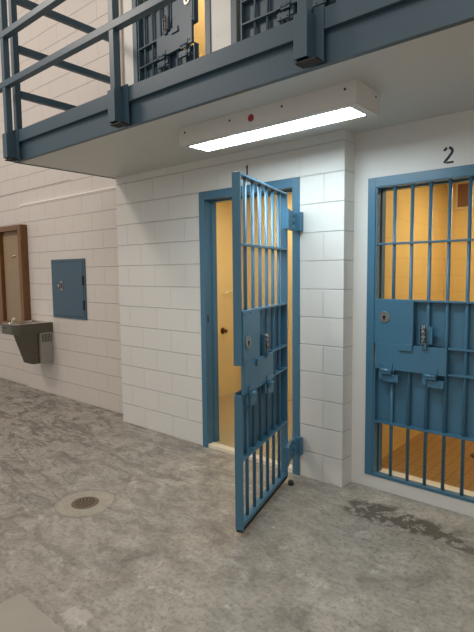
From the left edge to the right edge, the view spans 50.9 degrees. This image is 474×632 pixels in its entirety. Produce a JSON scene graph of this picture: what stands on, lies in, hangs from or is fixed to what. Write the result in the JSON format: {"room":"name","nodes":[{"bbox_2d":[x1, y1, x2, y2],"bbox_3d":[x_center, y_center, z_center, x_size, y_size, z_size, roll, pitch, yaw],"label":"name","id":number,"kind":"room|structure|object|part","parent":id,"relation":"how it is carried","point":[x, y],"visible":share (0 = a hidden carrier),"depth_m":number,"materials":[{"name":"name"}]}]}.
{"room":"prison interior","nodes":[
{"label":"prison interior","id":0,"kind":"room"},
{"bbox_2d":[184,0,204,56],"bbox_3d":[0.152,-2.838,5.328,1.420,2.580,2.130,4,7,40],"label":"wall","id":1,"kind":"structure","parent":0,"point":[199,28],"depth_m":5.59,"materials":[{"name":"paint"}]},
{"bbox_2d":[116,0,354,487],"bbox_3d":[0.797,-1.359,3.402,5.161,5.200,0.170,4,7,40],"label":"wall","id":2,"kind":"structure","parent":0,"point":[158,210],"depth_m":4.21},
{"bbox_2d":[119,0,123,85],"bbox_3d":[-1.133,-2.787,4.785,0.083,2.560,0.026,4,7,40],"label":"conduit","id":3,"kind":"object","parent":2,"relation":"attached to","point":[120,1],"visible":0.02,"depth_m":4.78,"materials":[{"name":"grey metal"}]},
{"bbox_2d":[137,0,198,80],"bbox_3d":[-0.673,-2.508,4.401,0.902,2.053,0.095,4,7,45],"label":"door","id":4,"kind":"structure","parent":2,"relation":"in","point":[164,34],"depth_m":4.35,"materials":[{"name":"blue metal"}]},
{"bbox_3d":[-0.535,-2.362,4.275,0.482,0.178,0.024,4,7,44],"label":"pass plate","id":5,"kind":"part","parent":4,"relation":"part of","materials":[{"name":"blue metal"}]},
{"bbox_2d":[132,0,210,82],"bbox_3d":[-0.555,-2.576,4.408,1.000,2.235,0.140,4,7,40],"label":"trim","id":6,"kind":"structure","parent":2,"relation":"attached to","point":[134,2],"depth_m":4.63,"materials":[{"name":"blue metal"}]},
{"bbox_2d":[18,0,410,142],"bbox_3d":[0.386,-1.401,2.938,5.190,0.095,1.060,4,7,40],"label":"trim","id":7,"kind":"structure","parent":2,"relation":"attached to","point":[342,12],"depth_m":2.66,"materials":[{"name":"blue metal"}]},
{"bbox_2d":[14,0,473,178],"bbox_3d":[0.401,-1.315,2.952,5.175,0.200,1.032,4,7,40],"label":"balcony edge beam","id":8,"kind":"structure","parent":2,"relation":"attached to","point":[413,19],"depth_m":2.48,"materials":[{"name":"blue metal"}]},
{"bbox_2d":[0,0,323,161],"bbox_3d":[0.333,-1.907,2.881,5.245,1.406,1.140,4,7,40],"label":"balcony railing","id":9,"kind":"object","parent":8,"relation":"attached to","point":[308,23],"visible":1,"depth_m":3.57,"materials":[{"name":"blue metal"}]},
{"bbox_3d":[-1.893,-2.093,4.070,0.050,1.200,0.050,4,7,40],"label":"post","id":10,"kind":"part","parent":9,"relation":"part of","materials":[{"name":"blue metal"}]},
{"bbox_2d":[2,133,15,158],"bbox_3d":[-1.888,-1.405,4.128,0.072,0.196,0.072,4,7,40],"label":"socket","id":11,"kind":"object","parent":9,"relation":"attached to","point":[9,139],"depth_m":4.10,"materials":[{"name":"blue metal"}]},
{"bbox_2d":[5,158,18,161],"bbox_3d":[-1.865,-1.294,4.130,0.107,0.009,0.068,4,7,40],"label":"socket","id":12,"kind":"object","parent":9,"relation":"attached to","point":[6,159],"depth_m":4.13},
{"bbox_3d":[-1.867,-2.065,4.203,0.050,1.280,0.050,4,7,40],"label":"post","id":13,"kind":"part","parent":9,"relation":"part of","materials":[{"name":"blue metal"}]},
{"bbox_3d":[-1.845,-1.420,4.143,0.125,0.245,0.010,4,7,40],"label":"post plate","id":14,"kind":"part","parent":9,"relation":"part of","materials":[{"name":"blue metal"}]},
{"bbox_3d":[0.031,-2.152,2.412,5.124,0.050,0.050,4,7,40],"label":"rail","id":15,"kind":"part","parent":9,"relation":"part of","materials":[{"name":"blue metal"}]},
{"bbox_3d":[-1.537,-1.918,4.603,0.050,0.056,0.957,4,7,40],"label":"rail","id":16,"kind":"part","parent":9,"relation":"part of","materials":[{"name":"blue metal"}]},
{"bbox_3d":[-1.545,-2.685,4.535,0.050,0.056,0.957,4,7,40],"label":"rail","id":17,"kind":"part","parent":9,"relation":"part of","materials":[{"name":"blue metal"}]},
{"bbox_3d":[-1.540,-2.287,4.570,0.050,0.056,0.957,4,7,40],"label":"rail","id":18,"kind":"part","parent":9,"relation":"part of","materials":[{"name":"blue metal"}]},
{"bbox_3d":[-0.011,-1.771,2.486,5.245,0.050,0.050,4,7,40],"label":"rail","id":19,"kind":"part","parent":9,"relation":"part of","materials":[{"name":"blue metal"}]},
{"bbox_3d":[-0.778,-2.021,3.122,0.050,1.200,0.050,4,7,40],"label":"post","id":20,"kind":"part","parent":9,"relation":"part of","materials":[{"name":"blue metal"}]},
{"bbox_2d":[107,89,123,123],"bbox_3d":[-0.773,-1.333,3.180,0.072,0.196,0.072,4,7,40],"label":"socket","id":21,"kind":"object","parent":9,"relation":"attached to","point":[115,97],"depth_m":3.16,"materials":[{"name":"blue metal"}]},
{"bbox_2d":[110,121,128,127],"bbox_3d":[-0.751,-1.222,3.182,0.107,0.009,0.068,4,7,40],"label":"socket","id":22,"kind":"object","parent":9,"relation":"attached to","point":[118,124],"depth_m":3.17,"materials":[{"name":"metal"}]},
{"bbox_3d":[-0.733,-1.347,3.197,0.118,0.245,0.010,4,7,40],"label":"post plate","id":23,"kind":"part","parent":9,"relation":"part of","materials":[{"name":"blue metal"}]},
{"bbox_2d":[293,10,314,61],"bbox_3d":[0.305,-1.263,2.263,0.072,0.196,0.072,4,7,40],"label":"socket","id":24,"kind":"object","parent":9,"relation":"attached to","point":[304,20],"depth_m":2.24,"materials":[{"name":"blue metal"}]},
{"bbox_3d":[0.301,-1.950,2.205,0.050,1.200,0.050,4,7,40],"label":"post","id":25,"kind":"part","parent":9,"relation":"part of","materials":[{"name":"blue metal"}]},
{"bbox_2d":[295,56,322,68],"bbox_3d":[0.328,-1.151,2.264,0.107,0.009,0.068,4,7,40],"label":"socket","id":26,"kind":"object","parent":9,"relation":"attached to","point":[311,61],"depth_m":2.25,"materials":[{"name":"metal"}]},
{"bbox_3d":[0.346,-1.277,2.280,0.118,0.245,0.010,4,7,40],"label":"post plate","id":27,"kind":"part","parent":9,"relation":"part of","materials":[{"name":"blue metal"}]},
{"bbox_2d":[208,442,291,472],"bbox_3d":[0.113,1.225,4.174,0.903,0.131,0.070,4,7,40],"label":"sill","id":28,"kind":"structure","parent":2,"relation":"attached to","point":[230,450],"depth_m":4.27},
{"bbox_2d":[199,177,302,474],"bbox_3d":[0.118,0.078,4.063,1.062,2.235,0.182,4,7,40],"label":"trim","id":29,"kind":"structure","parent":2,"relation":"attached to","point":[208,200],"depth_m":4.29,"materials":[{"name":"blue metal"}]},
{"bbox_3d":[0.463,0.979,3.763,0.061,0.135,0.042,4,7,40],"label":"hinge plate","id":30,"kind":"part","parent":29,"relation":"part of","materials":[{"name":"blue metal"}]},
{"bbox_3d":[0.445,-0.684,3.616,0.061,0.135,0.042,4,7,40],"label":"hinge plate","id":31,"kind":"part","parent":29,"relation":"part of","materials":[{"name":"blue metal"}]},
{"bbox_2d":[232,171,294,532],"bbox_3d":[0.214,0.198,3.245,0.095,2.067,0.947,2,6,24],"label":"door","id":32,"kind":"structure","parent":2,"relation":"in","point":[260,333],"depth_m":3.10,"materials":[{"name":"blue metal"}]},
{"bbox_3d":[0.131,0.344,3.058,0.024,0.178,0.482,2,6,24],"label":"pass plate","id":33,"kind":"part","parent":32,"relation":"part of","materials":[{"name":"blue metal"}]},
{"bbox_3d":[0.153,0.373,3.231,0.004,0.863,0.819,2,6,24],"label":"sheet panel","id":34,"kind":"part","parent":32,"relation":"part of","materials":[{"name":"blue metal"}]},
{"bbox_2d":[230,0,340,43],"bbox_3d":[0.373,-2.516,3.619,1.000,2.235,0.140,4,7,40],"label":"trim","id":35,"kind":"structure","parent":2,"relation":"attached to","point":[235,4],"depth_m":3.89,"materials":[{"name":"blue metal"}]},
{"bbox_2d":[240,0,336,39],"bbox_3d":[0.309,-2.447,3.600,0.947,2.053,0.095,4,7,40],"label":"door","id":36,"kind":"structure","parent":2,"relation":"in","point":[256,16],"depth_m":3.74,"materials":[{"name":"blue metal"}]},
{"bbox_3d":[0.473,-2.301,3.470,0.482,0.178,0.024,4,7,40],"label":"pass plate","id":37,"kind":"part","parent":36,"relation":"part of","materials":[{"name":"blue metal"}]},
{"bbox_2d":[0,378,473,631],"bbox_3d":[-2.515,1.347,3.222,13.500,0.150,8.200,4,7,40],"label":"floor","id":38,"kind":"structure","parent":0,"point":[161,549],"depth_m":2.89,"materials":[{"name":"concrete"}]},
{"bbox_2d":[0,594,64,631],"bbox_3d":[-0.498,1.132,0.652,0.914,0.750,0.926,4,7,40],"label":"steel table","id":39,"kind":"object","parent":38,"relation":"on","point":[17,614],"visible":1,"depth_m":1.17,"materials":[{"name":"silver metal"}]},
{"bbox_2d":[71,497,98,508],"bbox_3d":[-1.033,1.269,3.391,0.184,0.004,0.184,4,7,40],"label":"floor drain","id":40,"kind":"object","parent":38,"relation":"on","point":[84,502],"visible":1,"depth_m":3.39,"materials":[{"name":"metal"}]},
{"bbox_2d":[288,480,293,485],"bbox_3d":[0.394,1.218,3.643,0.042,0.032,0.042,4,7,40],"label":"door stop","id":41,"kind":"object","parent":38,"relation":"on","point":[290,482],"visible":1,"depth_m":3.63,"materials":[{"name":"black rubber"}]},
{"bbox_2d":[0,0,473,516],"bbox_3d":[-1.077,-2.033,6.124,11.600,6.300,1.679,4,7,40],"label":"wall","id":42,"kind":"structure","parent":0,"point":[86,367],"depth_m":5.78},
{"bbox_2d":[0,224,30,324],"bbox_3d":[-3.504,-0.565,7.207,1.850,1.375,0.095,4,7,40],"label":"notice board","id":43,"kind":"object","parent":42,"relation":"attached to","point":[14,264],"visible":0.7,"depth_m":6.83,"materials":[{"name":"brown wood"}]},
{"bbox_3d":[-3.487,-0.567,7.225,1.672,1.235,0.015,4,7,40],"label":"cork panel","id":44,"kind":"part","parent":43,"relation":"part of","materials":[{"name":"beige"}]},
{"bbox_2d":[1,318,53,363],"bbox_3d":[-2.666,0.307,6.312,0.430,0.580,0.492,4,7,40],"label":"fountain","id":45,"kind":"object","parent":42,"relation":"attached to","point":[33,338],"visible":1,"depth_m":6.24,"materials":[{"name":"silver metal"}]},
{"bbox_2d":[2,320,47,324],"bbox_3d":[-2.665,0.086,6.295,0.418,0.018,0.484,4,7,40],"label":"bowl","id":46,"kind":"object","parent":45,"relation":"on","point":[30,322],"depth_m":6.28,"materials":[{"name":"metal"}]},
{"bbox_2d":[1,322,52,334],"bbox_3d":[-2.667,0.145,6.297,0.430,0.121,0.492,4,7,40],"label":"basin","id":47,"kind":"object","parent":45,"relation":"in","point":[11,328],"depth_m":6.15,"materials":[{"name":"silver metal"}]},
{"bbox_2d":[3,180,68,195],"bbox_3d":[-3.979,-1.740,7.601,5.300,0.006,0.002,4,7,40],"label":"trim","id":48,"kind":"structure","parent":42,"relation":"attached to","point":[67,180],"depth_m":6.38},
{"bbox_2d":[19,186,115,205],"bbox_3d":[-2.006,-1.421,5.920,2.369,0.016,0.038,4,7,40],"label":"trim","id":49,"kind":"structure","parent":42,"relation":"on","point":[113,186],"depth_m":5.84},
{"bbox_2d":[51,258,86,319],"bbox_3d":[-2.042,-0.327,6.022,0.740,0.716,0.028,4,7,40],"label":"access panel","id":50,"kind":"object","parent":42,"relation":"attached to","point":[69,295],"visible":1,"depth_m":5.99,"materials":[{"name":"blue paint"}]},
{"bbox_2d":[220,328,227,333],"bbox_3d":[-0.150,0.182,6.061,0.070,0.080,0.080,4,7,40],"label":"shower valve","id":51,"kind":"object","parent":42,"relation":"attached to","point":[222,330],"visible":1,"depth_m":6.06,"materials":[{"name":"brown metal"}]},
{"bbox_2d":[365,164,473,474],"bbox_3d":[1.333,0.119,3.218,1.021,2.088,0.174,4,7,40],"label":"trim","id":52,"kind":"structure","parent":42,"relation":"attached to","point":[466,170],"depth_m":3.46,"materials":[{"name":"blue metal"}]},
{"bbox_2d":[372,175,473,502],"bbox_3d":[1.318,0.152,3.175,0.947,2.037,0.095,4,7,40],"label":"door","id":53,"kind":"structure","parent":42,"relation":"in","point":[423,377],"depth_m":3.28,"materials":[{"name":"blue metal"}]},
{"bbox_3d":[1.153,0.284,3.326,0.482,0.178,0.024,4,7,40],"label":"pass plate","id":54,"kind":"part","parent":53,"relation":"part of","materials":[{"name":"blue metal"}]},
{"bbox_3d":[1.310,0.333,3.259,0.819,0.863,0.004,4,7,40],"label":"sheet panel","id":55,"kind":"part","parent":53,"relation":"part of","materials":[{"name":"blue metal"}]},
{"bbox_2d":[379,468,473,496],"bbox_3d":[1.377,1.159,3.350,1.021,0.011,0.129,4,7,40],"label":"sill","id":56,"kind":"structure","parent":42,"relation":"attached to","point":[420,480],"depth_m":3.43,"materials":[{"name":"beige concrete"}]},
{"bbox_2d":[443,146,453,163],"bbox_3d":[1.305,-0.994,3.076,0.065,0.103,0.001,4,7,40],"label":"stencilled number","id":57,"kind":"object","parent":42,"relation":"attached to","point":[450,147],"visible":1,"depth_m":3.07,"materials":[{"name":"black paint"}]},
{"bbox_2d":[20,21,473,177],"bbox_3d":[1.196,-1.367,3.871,5.161,0.115,3.400,4,7,40],"label":"ceiling","id":58,"kind":"structure","parent":0,"point":[432,75],"depth_m":2.83,"materials":[{"name":"paint"}]},
{"bbox_2d":[179,79,380,153],"bbox_3d":[0.197,-1.165,3.008,1.291,0.114,0.288,4,7,40],"label":"ceiling light","id":59,"kind":"object","parent":58,"relation":"attached to","point":[353,100],"visible":1,"depth_m":2.84,"materials":[{"name":"white metal"}]},
{"bbox_2d":[190,107,363,150],"bbox_3d":[0.190,-1.114,3.011,1.186,0.008,0.183,4,7,40],"label":"diffuser","id":60,"kind":"object","parent":59,"relation":"attached to","point":[343,114],"depth_m":2.94,"materials":[{"name":"white plastic"}]},
{"bbox_2d":[382,183,473,458],"bbox_3d":[2.449,-0.029,3.464,2.595,2.505,1.590,4,7,40],"label":"wall","id":61,"kind":"structure","parent":0,"point":[459,229],"depth_m":4.33,"materials":[{"name":"paint"}]},
{"bbox_2d":[455,181,473,209],"bbox_3d":[2.094,-1.110,4.572,0.170,0.250,0.012,4,7,40],"label":"air vent","id":62,"kind":"object","parent":61,"relation":"in","point":[462,189],"visible":0.88,"depth_m":4.58,"materials":[{"name":"metal"}]},
{"bbox_3d":[2.096,-1.110,4.574,0.130,0.210,0.006,4,7,40],"label":"grille plate","id":63,"kind":"part","parent":62,"relation":"part of","materials":[{"name":"brown metal"}]},
{"bbox_2d":[382,432,473,491],"bbox_3d":[2.418,1.226,3.539,2.415,0.192,1.500,4,7,40],"label":"floor","id":64,"kind":"structure","parent":0,"point":[434,441],"depth_m":3.85,"materials":[{"name":"brown wood planks"}]}
]}

